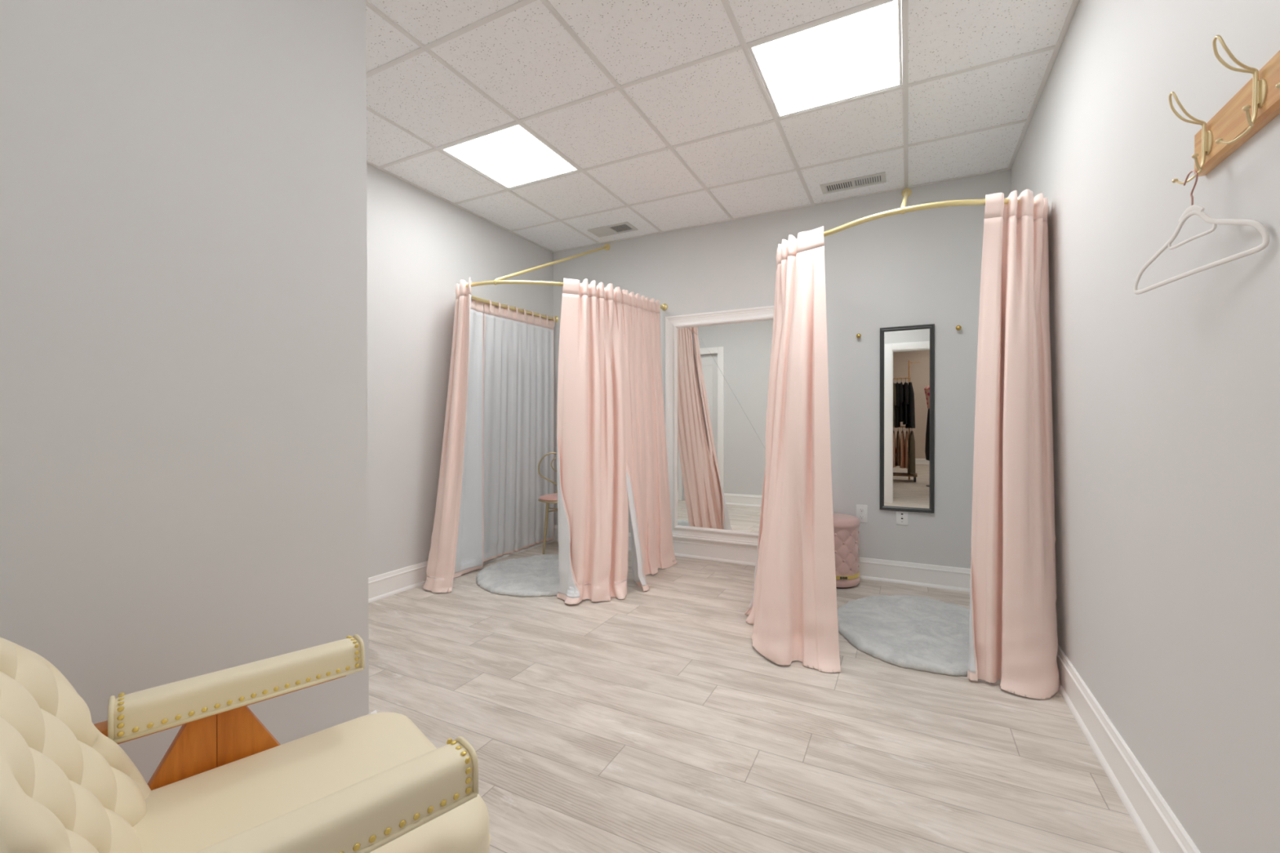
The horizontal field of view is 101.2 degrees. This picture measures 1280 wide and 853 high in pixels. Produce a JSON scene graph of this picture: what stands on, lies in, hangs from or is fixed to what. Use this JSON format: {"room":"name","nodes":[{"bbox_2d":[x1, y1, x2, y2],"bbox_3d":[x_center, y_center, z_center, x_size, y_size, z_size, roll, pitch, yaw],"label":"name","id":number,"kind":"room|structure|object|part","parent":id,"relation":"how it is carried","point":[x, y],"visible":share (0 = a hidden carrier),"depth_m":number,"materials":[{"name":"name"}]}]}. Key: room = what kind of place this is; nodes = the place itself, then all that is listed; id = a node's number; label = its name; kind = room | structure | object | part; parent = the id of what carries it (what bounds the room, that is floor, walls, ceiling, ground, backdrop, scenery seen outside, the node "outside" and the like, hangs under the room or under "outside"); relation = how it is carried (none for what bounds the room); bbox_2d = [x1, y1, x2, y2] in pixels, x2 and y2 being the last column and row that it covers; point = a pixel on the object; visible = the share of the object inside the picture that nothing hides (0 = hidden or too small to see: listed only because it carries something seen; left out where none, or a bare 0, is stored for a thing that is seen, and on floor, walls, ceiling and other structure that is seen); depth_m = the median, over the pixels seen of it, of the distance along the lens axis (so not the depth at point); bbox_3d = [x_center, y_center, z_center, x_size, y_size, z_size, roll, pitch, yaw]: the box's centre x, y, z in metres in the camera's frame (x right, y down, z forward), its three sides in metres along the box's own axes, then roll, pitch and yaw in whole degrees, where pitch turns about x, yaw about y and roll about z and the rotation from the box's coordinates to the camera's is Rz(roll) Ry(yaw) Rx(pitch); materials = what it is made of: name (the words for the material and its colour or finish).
{"room":"fitting room","nodes":[
{"label":"fitting room","id":0,"kind":"room"},
{"bbox_2d":[0,0,368,783],"bbox_3d":[-1.790,-0.262,1.482,1.393,2.705,1.233,0,0,27],"label":"wall partition","id":1,"kind":"structure","parent":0,"point":[184,446],"depth_m":1.27,"materials":[{"name":"paint"}]},
{"bbox_2d":[366,163,553,577],"bbox_3d":[-1.526,-0.274,3.667,0.120,2.705,2.902,0,0,27],"label":"wall","id":2,"kind":"structure","parent":0,"point":[420,244],"depth_m":3.55,"materials":[{"name":"paint"}]},
{"bbox_2d":[368,531,554,603],"bbox_3d":[-1.460,1.005,3.642,0.024,0.147,2.902,0,0,27],"label":"baseboard","id":3,"kind":"structure","parent":2,"relation":"attached to","point":[391,583],"depth_m":3.43,"materials":[{"name":"paint"}]},
{"bbox_2d":[465,243,667,322],"bbox_3d":[-0.610,-1.277,4.034,1.171,0.678,1.408,0,0,27],"label":"curtain rod","id":4,"kind":"object","parent":2,"relation":"attached to","point":[500,280],"visible":0.62,"depth_m":3.83,"materials":[{"name":"gold metal"}]},
{"bbox_2d":[422,277,484,592],"bbox_3d":[-1.307,0.041,3.732,0.318,2.068,0.712,0,0,-5],"label":"curtain","id":5,"kind":"object","parent":4,"relation":"hanging from","point":[457,540],"visible":1,"depth_m":3.55,"materials":[{"name":"pink fabric"}]},
{"bbox_2d":[483,299,555,562],"bbox_3d":[-1.024,0.021,4.449,0.043,2.069,0.994,0,0,27],"label":"curtain","id":6,"kind":"object","parent":4,"relation":"hanging from","point":[518,350],"visible":0.95,"depth_m":4.42,"materials":[{"name":"white fabric"}]},
{"bbox_2d":[556,278,631,604],"bbox_3d":[-0.232,0.037,3.439,0.691,2.077,0.436,0,0,-43],"label":"curtain","id":7,"kind":"object","parent":4,"relation":"hanging from","point":[593,410],"visible":1,"depth_m":3.43,"materials":[{"name":"pink fabric"}]},
{"bbox_2d":[620,288,677,591],"bbox_3d":[0.070,0.026,3.870,0.360,2.092,0.865,0,0,27],"label":"curtain","id":8,"kind":"object","parent":4,"relation":"hanging from","point":[651,544],"visible":0.96,"depth_m":3.95,"materials":[{"name":"pink fabric"}]},
{"bbox_2d":[365,0,1079,253],"bbox_3d":[-0.148,-1.628,2.332,3.543,0.025,4.015,0,0,27],"label":"ceiling","id":9,"kind":"structure","parent":0,"point":[666,116],"depth_m":2.64,"materials":[{"name":"tile"}]},
{"bbox_2d":[441,123,578,188],"bbox_3d":[-0.775,-1.639,3.199,0.584,0.032,0.584,0,0,27],"label":"recessed light","id":10,"kind":"object","parent":9,"relation":"in","point":[512,156],"visible":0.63,"depth_m":3.19,"materials":[{"name":"white plastic"}]},
{"bbox_2d":[586,221,638,237],"bbox_3d":[-0.228,-1.629,4.349,0.380,0.006,0.190,0,0,27],"label":"ceiling vent","id":11,"kind":"object","parent":9,"relation":"in","point":[624,227],"visible":1,"depth_m":4.34,"materials":[{"name":"white metal"}]},
{"bbox_2d":[748,0,902,117],"bbox_3d":[0.854,-1.636,2.368,0.584,0.032,0.584,0,0,27],"label":"recessed light","id":12,"kind":"object","parent":9,"relation":"in","point":[859,53],"visible":0.8,"depth_m":2.33,"materials":[{"name":"white plastic"}]},
{"bbox_2d":[819,171,886,194],"bbox_3d":[1.424,-1.626,3.515,0.400,0.006,0.155,0,0,27],"label":"ceiling vent","id":13,"kind":"object","parent":9,"relation":"in","point":[877,178],"visible":1,"depth_m":3.51,"materials":[{"name":"white metal"}]},
{"bbox_2d":[368,541,1150,852],"bbox_3d":[-0.172,1.135,2.294,3.543,0.100,4.135,0,0,27],"label":"floor","id":14,"kind":"structure","parent":0,"point":[652,720],"depth_m":1.87,"materials":[{"name":"beige wood"}]},
{"bbox_2d":[0,634,490,852],"bbox_3d":[-0.643,0.672,0.847,0.682,0.842,0.634,0,0,-43],"label":"armchair","id":15,"kind":"object","parent":14,"relation":"on","point":[374,783],"visible":1,"depth_m":0.84,"materials":[{"name":"beige leather"}]},
{"bbox_3d":[-0.788,0.511,0.696,0.262,0.518,0.544,0,0,-43],"label":"backrest","id":16,"kind":"part","parent":15,"relation":"part of","materials":[{"name":"beige leather"}]},
{"bbox_3d":[-0.962,0.826,0.930,0.333,0.534,0.026,0,0,-43],"label":"leg","id":17,"kind":"part","parent":15,"relation":"part of","materials":[{"name":"orange wood"}]},
{"bbox_3d":[-0.837,0.548,1.047,0.444,0.032,0.044,0,0,-43],"label":"arm rail","id":18,"kind":"part","parent":15,"relation":"part of","materials":[{"name":"beige leather"}]},
{"bbox_3d":[-0.720,0.825,1.159,0.333,0.534,0.026,0,0,-43],"label":"leg","id":19,"kind":"part","parent":15,"relation":"part of","materials":[{"name":"orange wood"}]},
{"bbox_3d":[-0.617,0.718,0.879,0.590,0.141,0.516,0,0,-43],"label":"seat","id":20,"kind":"part","parent":15,"relation":"part of","materials":[{"name":"beige leather"}]},
{"bbox_2d":[475,554,559,597],"bbox_3d":[-0.673,1.057,3.817,1.006,0.038,1.005,0,0,14],"label":"round rug","id":21,"kind":"object","parent":14,"relation":"on","point":[535,575],"visible":0.62,"depth_m":3.66,"materials":[{"name":"grey fur"}]},
{"bbox_2d":[537,452,557,554],"bbox_3d":[-0.686,0.649,4.518,0.387,0.838,0.397,0,0,-9],"label":"chair","id":22,"kind":"object","parent":14,"relation":"on","point":[549,498],"visible":0.41,"depth_m":4.38,"materials":[{"name":"gold metal"}]},
{"bbox_3d":[-0.785,0.846,4.369,0.024,0.446,0.068,0,0,36],"label":"leg","id":23,"kind":"part","parent":22,"relation":"part of","materials":[{"name":"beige metal"}]},
{"bbox_3d":[-0.684,0.605,4.506,0.356,0.040,0.356,0,0,-9],"label":"seat","id":24,"kind":"part","parent":22,"relation":"part of","materials":[{"name":"pink fabric"}]},
{"bbox_2d":[833,513,859,588],"bbox_3d":[1.340,0.844,3.627,0.330,0.463,0.330,0,0,27],"label":"ottoman","id":25,"kind":"object","parent":14,"relation":"on","point":[846,527],"visible":0.52,"depth_m":3.48,"materials":[{"name":"pink fabric"}]},
{"bbox_3d":[1.340,0.645,3.626,0.330,0.065,0.330,0,0,27],"label":"lid","id":26,"kind":"part","parent":25,"relation":"part of","materials":[{"name":"pink fabric"}]},
{"bbox_2d":[835,576,859,587],"bbox_3d":[1.340,1.036,3.628,0.328,0.054,0.328,0,0,27],"label":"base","id":27,"kind":"object","parent":25,"relation":"attached to","point":[841,581],"depth_m":3.47,"materials":[{"name":"pink fabric"}]},
{"bbox_2d":[837,595,969,676],"bbox_3d":[1.494,1.061,2.786,0.876,0.038,1.060,0,0,16],"label":"round rug","id":28,"kind":"object","parent":14,"relation":"on","point":[920,633],"visible":0.84,"depth_m":2.70,"materials":[{"name":"grey fur"}]},
{"bbox_2d":[553,168,1010,568],"bbox_3d":[0.792,-0.280,4.182,3.783,2.705,0.120,0,0,27],"label":"wall","id":29,"kind":"structure","parent":0,"point":[922,267],"depth_m":3.70,"materials":[{"name":"paint"}]},
{"bbox_2d":[665,305,773,546],"bbox_3d":[0.719,0.004,4.128,1.138,1.838,0.035,0,0,27],"label":"wall mirror","id":30,"kind":"object","parent":29,"relation":"attached to","point":[717,363],"visible":0.66,"depth_m":4.18,"materials":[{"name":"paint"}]},
{"bbox_2d":[554,524,970,592],"bbox_3d":[0.761,1.000,4.125,3.543,0.147,0.024,0,0,27],"label":"baseboard","id":31,"kind":"structure","parent":29,"relation":"attached to","point":[957,579],"depth_m":3.66,"materials":[{"name":"paint"}]},
{"bbox_2d":[856,504,867,522],"bbox_3d":[1.570,0.617,3.718,0.074,0.124,0.009,0,0,27],"label":"wall outlet","id":32,"kind":"object","parent":29,"relation":"attached to","point":[861,510],"visible":0.95,"depth_m":3.71,"materials":[{"name":"white plastic"}]},
{"bbox_2d":[896,511,907,525],"bbox_3d":[1.798,0.629,3.604,0.074,0.092,0.007,0,0,27],"label":"electrical outlet","id":33,"kind":"object","parent":29,"relation":"attached to","point":[901,517],"visible":1,"depth_m":3.60,"materials":[{"name":"white plastic"}]},
{"bbox_2d":[879,324,934,513],"bbox_3d":[1.817,-0.053,3.581,0.332,1.262,0.022,0,0,27],"label":"mirror","id":34,"kind":"object","parent":29,"relation":"attached to","point":[907,353],"visible":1,"depth_m":3.58,"materials":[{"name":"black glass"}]},
{"bbox_2d":[823,188,1018,236],"bbox_3d":[1.476,-1.293,3.007,1.255,0.653,1.342,0,0,27],"label":"curtain rod","id":35,"kind":"object","parent":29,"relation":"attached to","point":[906,193],"visible":0.38,"depth_m":2.41,"materials":[{"name":"gold metal"}]},
{"bbox_2d":[743,226,840,672],"bbox_3d":[0.755,0.021,2.738,0.379,2.114,0.861,0,0,6],"label":"curtain","id":36,"kind":"object","parent":35,"relation":"hanging from","point":[792,611],"visible":1,"depth_m":2.55,"materials":[{"name":"pink fabric"}]},
{"bbox_2d":[967,189,1060,699],"bbox_3d":[1.683,0.024,2.254,0.570,2.112,0.292,0,0,-19],"label":"curtain","id":37,"kind":"object","parent":35,"relation":"hanging from","point":[1013,638],"visible":1,"depth_m":2.25,"materials":[{"name":"pink fabric"}]},
{"bbox_2d":[955,324,961,330],"bbox_3d":[2.080,-0.643,3.431,0.033,0.033,0.044,0,0,27],"label":"peg","id":38,"kind":"object","parent":29,"relation":"attached to","point":[958,327],"visible":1,"depth_m":3.41,"materials":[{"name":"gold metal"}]},
{"bbox_2d":[1010,0,1279,852],"bbox_3d":[1.458,-0.265,1.455,0.120,2.705,4.135,0,0,27],"label":"wall","id":39,"kind":"structure","parent":0,"point":[1166,398],"depth_m":1.29,"materials":[{"name":"paint"}]},
{"bbox_2d":[1056,644,1200,852],"bbox_3d":[1.423,1.013,1.548,0.024,0.147,4.015,0,0,27],"label":"baseboard","id":40,"kind":"structure","parent":39,"relation":"attached to","point":[1162,832],"depth_m":1.53,"materials":[{"name":"paint"}]},
{"bbox_2d":[1168,35,1279,183],"bbox_3d":[1.025,-0.617,0.824,0.079,0.192,0.765,0,0,27],"label":"coat rack","id":41,"kind":"object","parent":39,"relation":"attached to","point":[1257,103],"visible":1,"depth_m":0.99,"materials":[{"name":"brown wood"}]},
{"bbox_2d":[1133,169,1269,294],"bbox_3d":[1.163,-0.428,1.109,0.006,0.221,0.364,0,0,15],"label":"hanger","id":42,"kind":"object","parent":41,"relation":"hanging from","point":[1195,209],"visible":1,"depth_m":1.09,"materials":[{"name":"white plastic"}]},
{"bbox_3d":[1.182,-0.592,1.095,0.006,0.050,0.033,0,0,27],"label":"hook plate","id":43,"kind":"part","parent":41,"relation":"part of","materials":[{"name":"gold metal"}]},
{"bbox_3d":[1.099,-0.591,0.932,0.006,0.050,0.033,0,0,27],"label":"hook plate","id":44,"kind":"part","parent":41,"relation":"part of","materials":[{"name":"gold metal"}]}
]}

